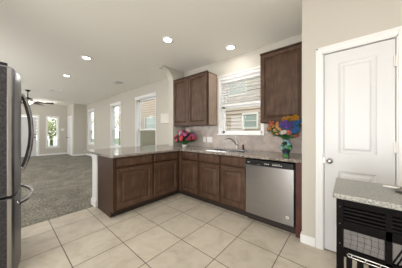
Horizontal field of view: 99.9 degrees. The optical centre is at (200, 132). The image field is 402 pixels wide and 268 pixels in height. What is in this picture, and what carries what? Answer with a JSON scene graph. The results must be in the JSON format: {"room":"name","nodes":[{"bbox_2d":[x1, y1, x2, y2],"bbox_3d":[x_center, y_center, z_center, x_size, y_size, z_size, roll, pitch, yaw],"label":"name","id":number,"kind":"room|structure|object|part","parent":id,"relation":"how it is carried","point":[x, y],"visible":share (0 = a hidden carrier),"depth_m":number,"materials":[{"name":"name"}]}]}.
{"room":"kitchen","nodes":[
{"label":"kitchen","id":0,"kind":"room"},
{"bbox_2d":[21,103,66,153],"bbox_3d":[-9.137,-0.130,8.049,0.150,2.720,5.530,0,0,41],"label":"wall","id":1,"kind":"structure","parent":0,"point":[46,110],"depth_m":9.06,"materials":[{"name":"beige paint"}]},
{"bbox_2d":[21,114,38,156],"bbox_3d":[-8.743,0.165,8.396,0.135,2.130,1.030,0,0,41],"label":"door","id":2,"kind":"structure","parent":1,"relation":"in","point":[24,122],"depth_m":8.48,"materials":[{"name":"grey"}]},
{"bbox_3d":[-8.641,0.210,8.578,0.030,2.000,0.410,0,0,41],"label":"panel","id":3,"kind":"part","parent":2,"relation":"part of","materials":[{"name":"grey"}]},
{"bbox_2d":[46,116,59,147],"bbox_3d":[-8.103,-0.015,9.217,0.180,1.730,0.590,0,0,41],"label":"window","id":4,"kind":"structure","parent":1,"relation":"in","point":[47,117],"depth_m":9.18,"materials":[{"name":"white"}]},
{"bbox_2d":[39,152,66,155],"bbox_3d":[-9.240,1.185,7.801,0.015,0.089,5.020,0,0,41],"label":"baseboard","id":5,"kind":"structure","parent":1,"relation":"attached to","point":[65,152],"depth_m":9.17,"materials":[{"name":"white wood"}]},
{"bbox_2d":[21,154,93,227],"bbox_3d":[-5.700,1.288,5.201,9.075,0.124,5.680,0,0,41],"label":"floor","id":6,"kind":"structure","parent":0,"point":[61,184],"depth_m":3.83,"materials":[{"name":"grey carpet"}]},
{"bbox_2d":[67,104,86,155],"bbox_3d":[-6.941,-0.130,9.419,1.400,2.720,0.590,0,0,41],"label":"wall","id":7,"kind":"structure","parent":0,"point":[78,112],"depth_m":8.98,"materials":[{"name":"beige paint"}]},
{"bbox_2d":[66,116,71,155],"bbox_3d":[-7.158,0.172,9.151,0.900,2.105,0.099,0,0,41],"label":"door","id":8,"kind":"structure","parent":7,"relation":"in","point":[69,137],"depth_m":9.18,"materials":[{"name":"grey wood"}]},
{"bbox_3d":[-7.131,0.172,9.182,0.900,2.105,0.017,0,0,41],"label":"casing","id":9,"kind":"part","parent":8,"relation":"part of","materials":[{"name":"white wood"}]},
{"bbox_2d":[0,0,301,105],"bbox_3d":[-3.622,-1.550,3.342,14.650,0.120,5.800,0,0,41],"label":"ceiling","id":10,"kind":"structure","parent":0,"point":[43,41],"depth_m":2.63,"materials":[{"name":"white paint"}]},
{"bbox_2d":[21,90,53,105],"bbox_3d":[-6.066,-1.240,5.916,1.316,0.499,1.368,0,0,41],"label":"ceiling fan","id":11,"kind":"object","parent":10,"relation":"hanging from","point":[30,101],"visible":0.57,"depth_m":5.98,"materials":[{"name":"brown metal"}]},
{"bbox_2d":[81,55,91,59],"bbox_3d":[-2.280,-1.484,3.364,0.184,0.012,0.184,0,0,41],"label":"recessed light","id":12,"kind":"object","parent":10,"relation":"in","point":[82,56],"visible":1,"depth_m":3.34,"materials":[{"name":"white"}]},
{"bbox_2d":[162,36,172,42],"bbox_3d":[-0.535,-1.484,2.711,0.184,0.012,0.184,0,0,41],"label":"recessed light","id":13,"kind":"object","parent":10,"relation":"in","point":[167,39],"visible":1,"depth_m":2.69,"materials":[{"name":"white"}]},
{"bbox_2d":[225,44,235,49],"bbox_3d":[0.517,-1.484,2.955,0.184,0.012,0.184,0,0,41],"label":"recessed light","id":14,"kind":"object","parent":10,"relation":"in","point":[228,47],"visible":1,"depth_m":2.95,"materials":[{"name":"white"}]},
{"bbox_2d":[158,65,183,145],"bbox_3d":[-0.700,-0.583,4.031,0.160,1.815,0.650,0,0,41],"label":"wall","id":15,"kind":"structure","parent":0,"point":[172,74],"depth_m":4.00,"materials":[{"name":"beige paint"}]},
{"bbox_2d":[18,193,367,267],"bbox_3d":[-0.176,1.290,0.467,5.475,0.120,5.680,0,0,41],"label":"floor","id":16,"kind":"structure","parent":0,"point":[179,230],"depth_m":1.91,"materials":[{"name":"tile"}]},
{"bbox_2d":[0,62,33,267],"bbox_3d":[-2.060,0.337,1.414,0.911,1.784,0.946,0,0,41],"label":"refrigerator","id":17,"kind":"object","parent":16,"relation":"on","point":[11,96],"visible":1,"depth_m":1.36,"materials":[{"name":"metal"}]},
{"bbox_3d":[-1.553,0.849,1.310,0.005,0.630,0.065,0,0,41],"label":"panel","id":18,"kind":"part","parent":17,"relation":"part of","materials":[{"name":"grey metal"}]},
{"bbox_3d":[-1.553,-0.005,1.310,0.005,1.019,0.065,0,0,41],"label":"panel","id":19,"kind":"part","parent":17,"relation":"part of","materials":[{"name":"grey metal"}]},
{"bbox_3d":[-1.867,0.849,1.641,0.910,0.642,0.162,0,0,41],"label":"freezer drawer","id":20,"kind":"part","parent":17,"relation":"part of","materials":[{"name":"metal"}]},
{"bbox_3d":[-1.693,-0.009,1.492,0.452,1.033,0.162,0,0,41],"label":"door","id":21,"kind":"part","parent":17,"relation":"part of","materials":[{"name":"metal"}]},
{"bbox_3d":[-1.835,-0.005,1.762,0.032,0.764,0.116,0,0,41],"label":"handle","id":22,"kind":"part","parent":17,"relation":"part of","materials":[{"name":"silver metal"}]},
{"bbox_3d":[-1.807,0.600,1.711,0.769,0.032,0.166,0,0,41],"label":"handle","id":23,"kind":"part","parent":17,"relation":"part of","materials":[{"name":"silver metal"}]},
{"bbox_3d":[-1.752,-0.005,1.690,0.032,0.764,0.116,0,0,41],"label":"handle","id":24,"kind":"part","parent":17,"relation":"part of","materials":[{"name":"silver metal"}]},
{"bbox_2d":[98,151,178,217],"bbox_3d":[-1.041,0.793,3.024,0.603,0.872,1.248,0,0,41],"label":"base cabinet","id":25,"kind":"object","parent":16,"relation":"on","point":[125,184],"visible":0.94,"depth_m":2.66,"materials":[{"name":"brown wood"}]},
{"bbox_3d":[-1.450,0.793,2.564,0.581,0.872,0.017,0,0,41],"label":"panel","id":26,"kind":"part","parent":25,"relation":"part of","materials":[{"name":"brown wood"}]},
{"bbox_3d":[-1.007,0.432,2.618,0.022,0.120,0.575,0,0,41],"label":"drawer","id":27,"kind":"part","parent":25,"relation":"part of","materials":[{"name":"brown wood"}]},
{"bbox_3d":[-1.008,0.814,2.619,0.019,0.573,0.575,0,0,41],"label":"door","id":28,"kind":"part","parent":25,"relation":"part of","materials":[{"name":"brown wood"}]},
{"bbox_3d":[-0.626,0.432,3.062,0.022,0.120,0.515,0,0,41],"label":"drawer","id":29,"kind":"part","parent":25,"relation":"part of","materials":[{"name":"brown wood"}]},
{"bbox_3d":[-0.627,0.814,3.063,0.019,0.573,0.515,0,0,41],"label":"door","id":30,"kind":"part","parent":25,"relation":"part of","materials":[{"name":"brown wood"}]},
{"bbox_2d":[85,144,301,162],"bbox_3d":[-0.253,0.336,2.768,3.213,0.033,1.983,0,0,41],"label":"countertop","id":31,"kind":"structure","parent":25,"relation":"on","point":[138,150],"depth_m":2.71,"materials":[{"name":"stone"}]},
{"bbox_2d":[209,148,251,152],"bbox_3d":[0.503,0.401,2.954,0.716,0.177,0.436,0,0,41],"label":"sink","id":32,"kind":"object","parent":31,"relation":"in","point":[217,149],"visible":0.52,"depth_m":3.02,"materials":[{"name":"metal"}]},
{"bbox_3d":[0.375,0.404,3.063,0.318,0.171,0.376,0,0,41],"label":"bowl","id":33,"kind":"part","parent":32,"relation":"part of","materials":[{"name":"metal"}]},
{"bbox_3d":[0.631,0.404,2.844,0.318,0.171,0.376,0,0,41],"label":"bowl","id":34,"kind":"part","parent":32,"relation":"part of","materials":[{"name":"metal"}]},
{"bbox_2d":[224,136,238,149],"bbox_3d":[0.562,0.192,3.125,0.289,0.254,0.060,0,0,-17],"label":"faucet","id":35,"kind":"object","parent":31,"relation":"on","point":[236,143],"visible":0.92,"depth_m":3.14,"materials":[{"name":"grey metal"}]},
{"bbox_2d":[280,140,291,156],"bbox_3d":[1.140,0.207,2.263,0.146,0.222,0.146,0,0,41],"label":"vase","id":36,"kind":"object","parent":31,"relation":"on","point":[286,147],"visible":0.94,"depth_m":2.22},
{"bbox_2d":[176,151,202,200],"bbox_3d":[-0.229,0.793,3.581,1.112,0.872,0.696,0,0,41],"label":"base cabinet","id":37,"kind":"object","parent":16,"relation":"on","point":[189,162],"visible":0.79,"depth_m":3.13,"materials":[{"name":"brown wood"}]},
{"bbox_3d":[-0.213,0.432,3.124,0.400,0.120,0.022,0,0,41],"label":"drawer","id":38,"kind":"part","parent":37,"relation":"part of","materials":[{"name":"brown wood"}]},
{"bbox_3d":[-0.212,0.814,3.125,0.400,0.573,0.019,0,0,41],"label":"door","id":39,"kind":"part","parent":37,"relation":"part of","materials":[{"name":"brown wood"}]},
{"bbox_2d":[199,153,247,216],"bbox_3d":[0.526,0.793,2.934,0.871,0.872,0.696,0,0,41],"label":"base cabinet","id":40,"kind":"object","parent":16,"relation":"on","point":[222,178],"visible":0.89,"depth_m":2.63,"materials":[{"name":"brown wood"}]},
{"bbox_3d":[0.133,0.432,2.827,0.413,0.120,0.022,0,0,41],"label":"drawer","id":41,"kind":"part","parent":40,"relation":"part of","materials":[{"name":"brown wood"}]},
{"bbox_3d":[0.134,0.814,2.828,0.413,0.573,0.019,0,0,41],"label":"door","id":42,"kind":"part","parent":40,"relation":"part of","materials":[{"name":"brown wood"}]},
{"bbox_3d":[0.473,0.432,2.536,0.410,0.120,0.022,0,0,41],"label":"drawer","id":43,"kind":"part","parent":40,"relation":"part of","materials":[{"name":"brown wood"}]},
{"bbox_3d":[0.474,0.814,2.537,0.410,0.573,0.019,0,0,41],"label":"door","id":44,"kind":"part","parent":40,"relation":"part of","materials":[{"name":"brown wood"}]},
{"bbox_2d":[245,158,295,233],"bbox_3d":[1.069,0.800,2.421,0.608,0.856,0.692,0,0,41],"label":"dishwasher","id":45,"kind":"object","parent":16,"relation":"on","point":[270,184],"visible":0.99,"depth_m":2.13,"materials":[{"name":"silver metal"}]},
{"bbox_3d":[0.862,0.406,2.180,0.604,0.068,0.053,0,0,41],"label":"control panel","id":46,"kind":"part","parent":45,"relation":"part of","materials":[{"name":"black plastic"}]},
{"bbox_2d":[296,163,301,237],"bbox_3d":[1.363,0.793,2.224,0.071,0.872,0.685,0,0,41],"label":"end panel","id":47,"kind":"object","parent":16,"relation":"on","point":[298,165],"visible":0.29,"depth_m":1.97,"materials":[{"name":"brown wood"}]},
{"bbox_2d":[333,178,401,267],"bbox_3d":[1.293,0.772,0.627,1.252,0.914,0.385,0,0,41],"label":"kitchen cart","id":48,"kind":"object","parent":16,"relation":"on","point":[368,214],"visible":1,"depth_m":0.83,"materials":[{"name":"stone"}]},
{"bbox_3d":[0.733,0.786,0.891,0.029,0.885,0.030,0,0,41],"label":"post","id":49,"kind":"part","parent":48,"relation":"part of","materials":[{"name":"black metal"}]},
{"bbox_3d":[0.803,0.547,0.838,0.147,0.101,0.004,0,0,41],"label":"panel","id":50,"kind":"part","parent":48,"relation":"part of","materials":[{"name":"white fabric"}]},
{"bbox_2d":[333,178,401,210],"bbox_3d":[1.293,0.329,0.627,1.252,0.028,0.385,0,0,41],"label":"countertop","id":51,"kind":"structure","parent":48,"relation":"on","point":[376,194],"depth_m":0.87,"materials":[{"name":"stone"}]},
{"bbox_3d":[0.966,0.620,0.663,0.596,0.018,0.003,0,0,41],"label":"scroll rail","id":52,"kind":"part","parent":48,"relation":"part of","materials":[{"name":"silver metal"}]},
{"bbox_3d":[1.183,0.618,0.503,1.159,0.040,0.027,0,0,41],"label":"rail","id":53,"kind":"part","parent":48,"relation":"part of","materials":[{"name":"black metal"}]},
{"bbox_3d":[1.183,0.474,0.503,1.159,0.045,0.027,0,0,41],"label":"rail","id":54,"kind":"part","parent":48,"relation":"part of","materials":[{"name":"black metal"}]},
{"bbox_3d":[0.863,0.497,0.777,0.022,0.266,0.027,0,0,41],"label":"post","id":55,"kind":"part","parent":48,"relation":"part of","materials":[{"name":"black metal"}]},
{"bbox_3d":[0.933,0.547,0.727,0.150,0.101,0.004,0,0,41],"label":"panel","id":56,"kind":"part","parent":48,"relation":"part of","materials":[{"name":"white fabric"}]},
{"bbox_2d":[87,34,301,153],"bbox_3d":[-1.784,-0.130,5.487,14.650,2.720,0.150,0,0,41],"label":"wall","id":57,"kind":"structure","parent":0,"point":[250,59],"depth_m":4.98,"materials":[{"name":"beige paint"}]},
{"bbox_2d":[87,109,93,144],"bbox_3d":[-5.624,-0.268,8.747,0.925,1.835,0.193,0,0,41],"label":"window","id":58,"kind":"structure","parent":57,"relation":"in","point":[90,111],"depth_m":8.98,"materials":[{"name":"white"}]},
{"bbox_3d":[-5.604,-0.265,8.759,0.810,1.670,0.148,0,0,41],"label":"frame","id":59,"kind":"part","parent":58,"relation":"part of","materials":[{"name":"white"}]},
{"bbox_2d":[110,101,120,147],"bbox_3d":[-3.392,-0.268,6.834,1.005,1.835,0.193,0,0,41],"label":"window","id":60,"kind":"structure","parent":57,"relation":"in","point":[113,106],"depth_m":7.09,"materials":[{"name":"white"}]},
{"bbox_3d":[-3.345,-0.579,6.877,0.866,1.018,0.030,0,0,41],"label":"sash","id":61,"kind":"part","parent":60,"relation":"part of","materials":[{"name":"white"}]},
{"bbox_2d":[135,92,156,146],"bbox_3d":[-1.736,-0.268,5.415,1.245,1.835,0.193,0,0,41],"label":"window","id":62,"kind":"structure","parent":57,"relation":"in","point":[138,100],"depth_m":5.75,"materials":[{"name":"white"}]},
{"bbox_3d":[-1.690,-0.579,5.458,1.106,1.018,0.030,0,0,41],"label":"sash","id":63,"kind":"part","parent":62,"relation":"part of","materials":[{"name":"white"}]},
{"bbox_3d":[-1.709,0.224,5.436,1.106,0.668,0.030,0,0,41],"label":"sash","id":64,"kind":"part","parent":62,"relation":"part of","materials":[{"name":"white"}]},
{"bbox_2d":[160,112,168,123],"bbox_3d":[-0.996,-0.394,4.678,0.370,0.288,0.052,0,0,41],"label":"door chime","id":65,"kind":"object","parent":57,"relation":"attached to","point":[164,116],"visible":0.76,"depth_m":4.66,"materials":[{"name":"beige plastic"}]},
{"bbox_2d":[173,70,216,126],"bbox_3d":[-0.157,-0.679,3.758,1.022,1.075,0.336,0,0,41],"label":"upper cabinet","id":66,"kind":"object","parent":57,"relation":"attached to","point":[195,95],"visible":1,"depth_m":3.51,"materials":[{"name":"brown wood"}]},
{"bbox_3d":[-0.452,-0.669,3.805,0.481,1.031,0.019,0,0,41],"label":"door","id":67,"kind":"part","parent":66,"relation":"part of","materials":[{"name":"brown wood"}]},
{"bbox_3d":[-0.256,-1.205,3.644,1.020,0.024,0.034,0,0,41],"label":"moulding","id":68,"kind":"part","parent":66,"relation":"part of","materials":[{"name":"brown wood"}]},
{"bbox_3d":[-0.074,-0.669,3.481,0.499,1.031,0.019,0,0,41],"label":"door","id":69,"kind":"part","parent":66,"relation":"part of","materials":[{"name":"brown wood"}]},
{"bbox_3d":[0.242,-0.670,3.444,0.007,1.030,0.265,0,0,41],"label":"panel","id":70,"kind":"part","parent":66,"relation":"part of","materials":[{"name":"brown wood"}]},
{"bbox_2d":[217,66,264,134],"bbox_3d":[0.767,-0.551,3.269,0.990,1.207,0.193,0,0,41],"label":"window","id":71,"kind":"structure","parent":57,"relation":"in","point":[221,110],"depth_m":3.41,"materials":[{"name":"white"}]},
{"bbox_2d":[222,73,259,106],"bbox_3d":[0.764,-0.790,3.250,0.830,0.536,0.051,0,0,41],"label":"window blind","id":72,"kind":"object","parent":71,"relation":"attached to","point":[252,76],"visible":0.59,"depth_m":3.23,"materials":[{"name":"white plastic"}]},
{"bbox_3d":[0.764,-1.032,3.250,0.830,0.053,0.050,0,0,41],"label":"head rail","id":73,"kind":"part","parent":72,"relation":"part of","materials":[{"name":"white plastic"}]},
{"bbox_3d":[0.764,-0.546,3.250,0.830,0.048,0.046,0,0,41],"label":"rail","id":74,"kind":"part","parent":72,"relation":"part of","materials":[{"name":"white plastic"}]},
{"bbox_3d":[0.742,0.040,3.240,0.990,0.024,0.115,0,0,41],"label":"sill","id":75,"kind":"part","parent":71,"relation":"part of","materials":[{"name":"white"}]},
{"bbox_3d":[0.797,-0.259,3.288,0.846,0.553,0.030,0,0,41],"label":"sash","id":76,"kind":"part","parent":71,"relation":"part of","materials":[{"name":"white"}]},
{"bbox_2d":[184,123,301,153],"bbox_3d":[0.375,0.080,3.089,2.699,0.490,0.679,0,0,41],"label":"backsplash","id":77,"kind":"structure","parent":57,"relation":"attached to","point":[268,142],"depth_m":3.15,"materials":[{"name":"tile"}]},
{"bbox_2d":[207,137,212,141],"bbox_3d":[0.188,0.155,3.677,0.150,0.120,0.012,0,0,41],"label":"light switch","id":78,"kind":"object","parent":77,"relation":"attached to","point":[209,139],"visible":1,"depth_m":3.67,"materials":[{"name":"white plastic"}]},
{"bbox_2d":[260,41,301,123],"bbox_3d":[1.259,-0.679,2.544,0.632,1.075,0.336,0,0,41],"label":"upper cabinet","id":79,"kind":"object","parent":57,"relation":"attached to","point":[280,68],"visible":0.68,"depth_m":2.42,"materials":[{"name":"brown wood"}]},
{"bbox_3d":[1.161,-1.205,2.430,0.632,0.024,0.034,0,0,41],"label":"moulding","id":80,"kind":"part","parent":79,"relation":"part of","materials":[{"name":"brown wood"}]},
{"bbox_2d":[302,0,401,246],"bbox_3d":[2.185,-0.130,1.071,2.675,2.720,0.110,0,0,41],"label":"wall","id":81,"kind":"structure","parent":0,"point":[324,22],"depth_m":1.82,"materials":[{"name":"beige paint"}]},
{"bbox_2d":[300,231,314,246],"bbox_3d":[1.200,1.183,1.892,0.139,0.091,0.105,0,0,41],"label":"baseboard","id":82,"kind":"structure","parent":81,"relation":"attached to","point":[308,240],"depth_m":1.85,"materials":[{"name":"white"}]},
{"bbox_2d":[316,26,401,251],"bbox_3d":[1.486,0.170,1.619,0.640,2.120,0.168,0,0,41],"label":"door","id":83,"kind":"structure","parent":81,"relation":"in","point":[359,80],"depth_m":1.62,"materials":[{"name":"white wood"}]},
{"bbox_3d":[1.306,0.290,1.715,0.056,0.056,0.080,0,0,41],"label":"knob","id":84,"kind":"part","parent":83,"relation":"part of","materials":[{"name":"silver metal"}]},
{"bbox_3d":[-1.107,0.791,3.557,0.160,0.877,1.900,0,0,41],"label":"wall","id":85,"kind":"structure","parent":0,"visible":0},
{"bbox_2d":[89,153,97,207],"bbox_3d":[-1.838,0.789,2.891,0.396,0.873,0.062,0,0,41],"label":"trim","id":86,"kind":"structure","parent":85,"relation":"attached to","point":[94,200],"depth_m":2.79,"materials":[{"name":"white"}]},
{"bbox_3d":[-1.764,0.789,2.839,0.216,0.873,0.045,0,0,41],"label":"casing","id":87,"kind":"part","parent":86,"relation":"part of","materials":[{"name":"white"}]},
{"label":"outside","id":88,"kind":"structure","parent":0,"visible":0},
{"bbox_2d":[48,138,118,145],"bbox_3d":[-6.671,1.580,17.571,57.000,0.200,42.000,0,0,41],"label":"grass","id":89,"kind":"structure","parent":88,"point":[116,139],"depth_m":27.49,"materials":[{"name":"green plant"}]},
{"bbox_2d":[48,118,56,145],"bbox_3d":[-10.157,0.095,11.514,2.245,2.779,2.221,0,0,41],"label":"tree","id":90,"kind":"object","parent":89,"relation":"on","point":[51,135],"visible":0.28,"depth_m":11.32,"materials":[{"name":"green plant"}]},
{"bbox_2d":[118,79,260,145],"bbox_3d":[1.876,-2.145,10.640,18.800,7.250,7.000,0,0,41],"label":"house","id":91,"kind":"structure","parent":89,"relation":"on","point":[242,118],"depth_m":7.11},
{"bbox_3d":[-3.298,-0.590,11.134,1.200,0.760,0.025,0,0,41],"label":"pane","id":92,"kind":"part","parent":91,"relation":"part of","materials":[{"name":"grey"}]},
{"bbox_3d":[1.516,-1.850,7.008,0.740,0.520,0.025,0,0,41],"label":"pane","id":93,"kind":"part","parent":91,"relation":"part of","materials":[{"name":"grey"}]},
{"bbox_3d":[1.941,-0.455,6.644,0.540,0.490,0.025,0,0,41],"label":"pane","id":94,"kind":"part","parent":91,"relation":"part of","materials":[{"name":"grey"}]},
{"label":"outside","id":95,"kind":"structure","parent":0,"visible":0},
{"bbox_3d":[-7.146,1.405,17.978,9.750,0.150,42.000,0,0,41],"label":"paving","id":96,"kind":"object","parent":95,"visible":0},
{"bbox_2d":[115,110,118,129],"bbox_3d":[-10.163,-0.597,19.648,3.258,4.159,3.137,0,0,41],"label":"tree","id":97,"kind":"object","parent":96,"relation":"on","point":[116,114],"visible":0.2,"depth_m":19.51,"materials":[{"name":"green plant"}]}
]}

